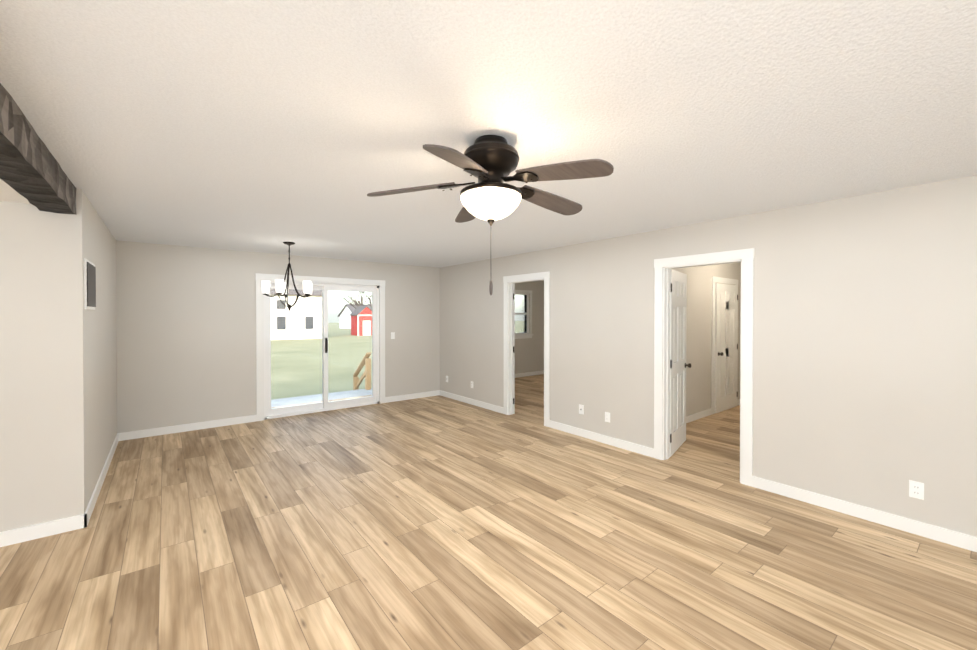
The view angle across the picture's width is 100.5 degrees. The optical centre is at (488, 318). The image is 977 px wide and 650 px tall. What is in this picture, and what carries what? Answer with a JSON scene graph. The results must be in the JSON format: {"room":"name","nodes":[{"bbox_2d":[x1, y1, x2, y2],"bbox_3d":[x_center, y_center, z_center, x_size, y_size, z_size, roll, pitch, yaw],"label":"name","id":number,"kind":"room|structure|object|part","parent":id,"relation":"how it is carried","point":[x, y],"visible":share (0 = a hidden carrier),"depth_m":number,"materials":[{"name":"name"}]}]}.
{"room":"empty living room","nodes":[
{"label":"empty living room","id":0,"kind":"room"},
{"bbox_2d":[0,179,29,203],"bbox_3d":[-2.260,-0.861,-1.181,3.675,0.230,7.490,0,1,-38],"label":"ceiling","id":1,"kind":"structure","parent":0,"point":[8,193],"depth_m":2.57,"materials":[{"name":"white paint"}]},
{"bbox_2d":[0,189,91,531],"bbox_3d":[-4.430,0.301,1.810,3.750,2.440,0.120,0,1,-38],"label":"wall","id":2,"kind":"structure","parent":0,"point":[46,464],"depth_m":2.81,"materials":[{"name":"beige paint"}]},
{"bbox_2d":[88,199,119,493],"bbox_3d":[-3.809,0.284,3.945,0.120,2.440,2.430,0,1,-38],"label":"wall","id":3,"kind":"structure","parent":0,"point":[104,321],"depth_m":3.87,"materials":[{"name":"beige paint"}]},
{"bbox_2d":[84,258,95,309],"bbox_3d":[-3.124,-0.255,3.189,0.016,0.374,0.484,0,1,-38],"label":"electrical panel","id":4,"kind":"object","parent":3,"relation":"attached to","point":[90,283],"visible":1,"depth_m":3.12,"materials":[{"name":"grey metal"}]},
{"bbox_2d":[116,240,439,432],"bbox_3d":[-2.828,0.265,6.374,4.680,2.440,0.150,0,1,-38],"label":"wall","id":5,"kind":"structure","parent":0,"point":[188,314],"depth_m":5.53,"materials":[{"name":"beige paint"}]},
{"bbox_2d":[264,280,379,419],"bbox_3d":[-2.615,0.462,6.518,1.790,2.045,0.152,0,1,-38],"label":"sliding door","id":6,"kind":"structure","parent":5,"relation":"in","point":[270,412],"depth_m":6.50,"materials":[{"name":"clear glass"}]},
{"bbox_2d":[0,374,976,649],"bbox_3d":[0.306,1.542,2.974,12.840,0.060,10.770,0,1,-38],"label":"floor","id":7,"kind":"structure","parent":0,"point":[436,522],"depth_m":2.61,"materials":[{"name":"brown wood"}]},
{"bbox_2d":[0,0,976,267],"bbox_3d":[1.738,-0.977,4.093,9.180,0.080,10.770,0,1,-38],"label":"ceiling","id":8,"kind":"structure","parent":0,"point":[272,126],"depth_m":1.78,"materials":[{"name":"white paint"}]},
{"bbox_2d":[0,83,76,213],"bbox_3d":[-0.760,-0.805,0.010,0.186,0.200,7.248,0,1,-38],"label":"ceiling beam","id":9,"kind":"structure","parent":8,"relation":"attached to","point":[32,172],"depth_m":2.06,"materials":[{"name":"brown wood"}]},
{"bbox_2d":[261,242,312,310],"bbox_3d":[-2.504,-0.517,5.093,0.598,0.856,0.574,0,1,-38],"label":"chandelier","id":10,"kind":"object","parent":8,"relation":"hanging from","point":[281,288],"visible":1,"depth_m":4.99,"materials":[{"name":"brown metal"}]},
{"bbox_2d":[367,135,613,294],"bbox_3d":[0.054,-0.520,2.133,1.211,0.803,1.239,0,1,-38],"label":"ceiling fan","id":11,"kind":"object","parent":8,"relation":"hanging from","point":[489,160],"depth_m":2.00,"materials":[{"name":"brown wood"}]},
{"bbox_3d":[0.012,-0.575,2.117,0.312,0.125,0.312,0,1,-38],"label":"ceiling fan shade","id":12,"kind":"part","parent":11,"relation":"part of","materials":[{"name":"white glass"}]},
{"bbox_2d":[440,175,976,536],"bbox_3d":[1.942,0.282,4.265,0.120,2.440,10.770,0,1,-38],"label":"wall","id":13,"kind":"structure","parent":0,"point":[864,349],"depth_m":3.32,"materials":[{"name":"beige paint"}]},
{"bbox_2d":[0,248,976,551],"bbox_3d":[0.284,0.437,2.993,12.600,2.150,10.600,0,1,-38],"label":"baseboard","id":14,"kind":"structure","parent":13,"relation":"attached to","point":[664,266],"depth_m":4.31,"materials":[{"name":"white wood"}]},
{"bbox_2d":[515,293,528,334],"bbox_3d":[0.627,-0.108,9.988,0.950,1.030,0.070,0,1,-38],"label":"room window","id":15,"kind":"structure","parent":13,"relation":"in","point":[524,305],"depth_m":10.19,"materials":[{"name":"glass"}]},
{"bbox_2d":[579,404,583,414],"bbox_3d":[1.171,1.155,5.135,0.012,0.116,0.072,0,1,-38],"label":"jack","id":16,"kind":"object","parent":13,"relation":"attached to","point":[581,409],"visible":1,"depth_m":5.13,"materials":[{"name":"white plastic"}]},
{"bbox_2d":[605,412,609,422],"bbox_3d":[1.415,1.177,4.831,0.008,0.116,0.072,0,1,-38],"label":"electrical outlet","id":17,"kind":"object","parent":13,"relation":"attached to","point":[607,416],"visible":1,"depth_m":4.83,"materials":[{"name":"white plastic"}]},
{"bbox_2d":[670,269,691,456],"bbox_3d":[2.170,0.481,4.663,0.175,2.020,0.752,0,1,38],"label":"open door","id":18,"kind":"structure","parent":13,"relation":"in","point":[678,304],"depth_m":4.62,"materials":[{"name":"white wood"}]},
{"bbox_2d":[715,283,737,412],"bbox_3d":[3.864,0.466,6.534,0.802,2.020,0.105,0,1,-38],"label":"hall door","id":19,"kind":"structure","parent":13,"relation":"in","point":[726,346],"depth_m":6.52,"materials":[{"name":"white wood"}]},
{"bbox_2d":[909,480,923,499],"bbox_3d":[2.996,1.203,2.843,0.008,0.116,0.072,0,1,-38],"label":"electrical outlet","id":20,"kind":"object","parent":13,"relation":"attached to","point":[916,489],"visible":1,"depth_m":2.84,"materials":[{"name":"white plastic"}]},
{"label":"outside","id":21,"kind":"structure","parent":0,"visible":0},
{"bbox_2d":[271,321,520,399],"bbox_3d":[-67.750,2.532,116.986,360.000,2.728,252.300,0,1,-38],"label":"ground","id":22,"kind":"structure","parent":21,"point":[299,347],"depth_m":18.41,"materials":[{"name":"green plant"}]},
{"bbox_2d":[271,289,321,339],"bbox_3d":[-24.095,-1.297,41.343,12.800,7.620,7.600,0,1,-38],"label":"house","id":23,"kind":"structure","parent":22,"relation":"on","point":[292,317],"depth_m":40.74,"materials":[{"name":"white"}]},
{"bbox_2d":[271,388,371,406],"bbox_3d":[-3.181,1.796,7.601,3.700,0.560,2.190,0,1,-38],"label":"patio slab","id":24,"kind":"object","parent":22,"relation":"on","point":[340,395],"depth_m":7.75,"materials":[{"name":"concrete"}]},
{"bbox_2d":[353,352,370,389],"bbox_3d":[-2.772,1.382,8.875,0.090,1.327,0.837,0,1,-38],"label":"stair railing","id":25,"kind":"object","parent":24,"relation":"on","point":[367,372],"depth_m":8.59,"materials":[{"name":"beige wood"}]},
{"bbox_2d":[328,291,371,308],"bbox_3d":[-28.180,-3.646,61.517,40.212,12.381,24.052,0,1,-38],"label":"bare trees","id":26,"kind":"object","parent":22,"relation":"on","point":[359,304],"depth_m":57.54,"materials":[{"name":"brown plant"}]},
{"bbox_2d":[338,304,370,328],"bbox_3d":[-24.820,-0.122,88.692,12.600,5.720,10.600,0,1,-38],"label":"house","id":27,"kind":"structure","parent":22,"relation":"on","point":[345,324],"depth_m":85.84,"materials":[{"name":"white"}]},
{"bbox_2d":[350,306,371,335],"bbox_3d":[-15.566,0.477,50.313,2.340,4.020,2.640,0,1,-38],"label":"shed","id":28,"kind":"object","parent":22,"relation":"on","point":[365,313],"depth_m":49.36,"materials":[{"name":"red wood"}]}
]}

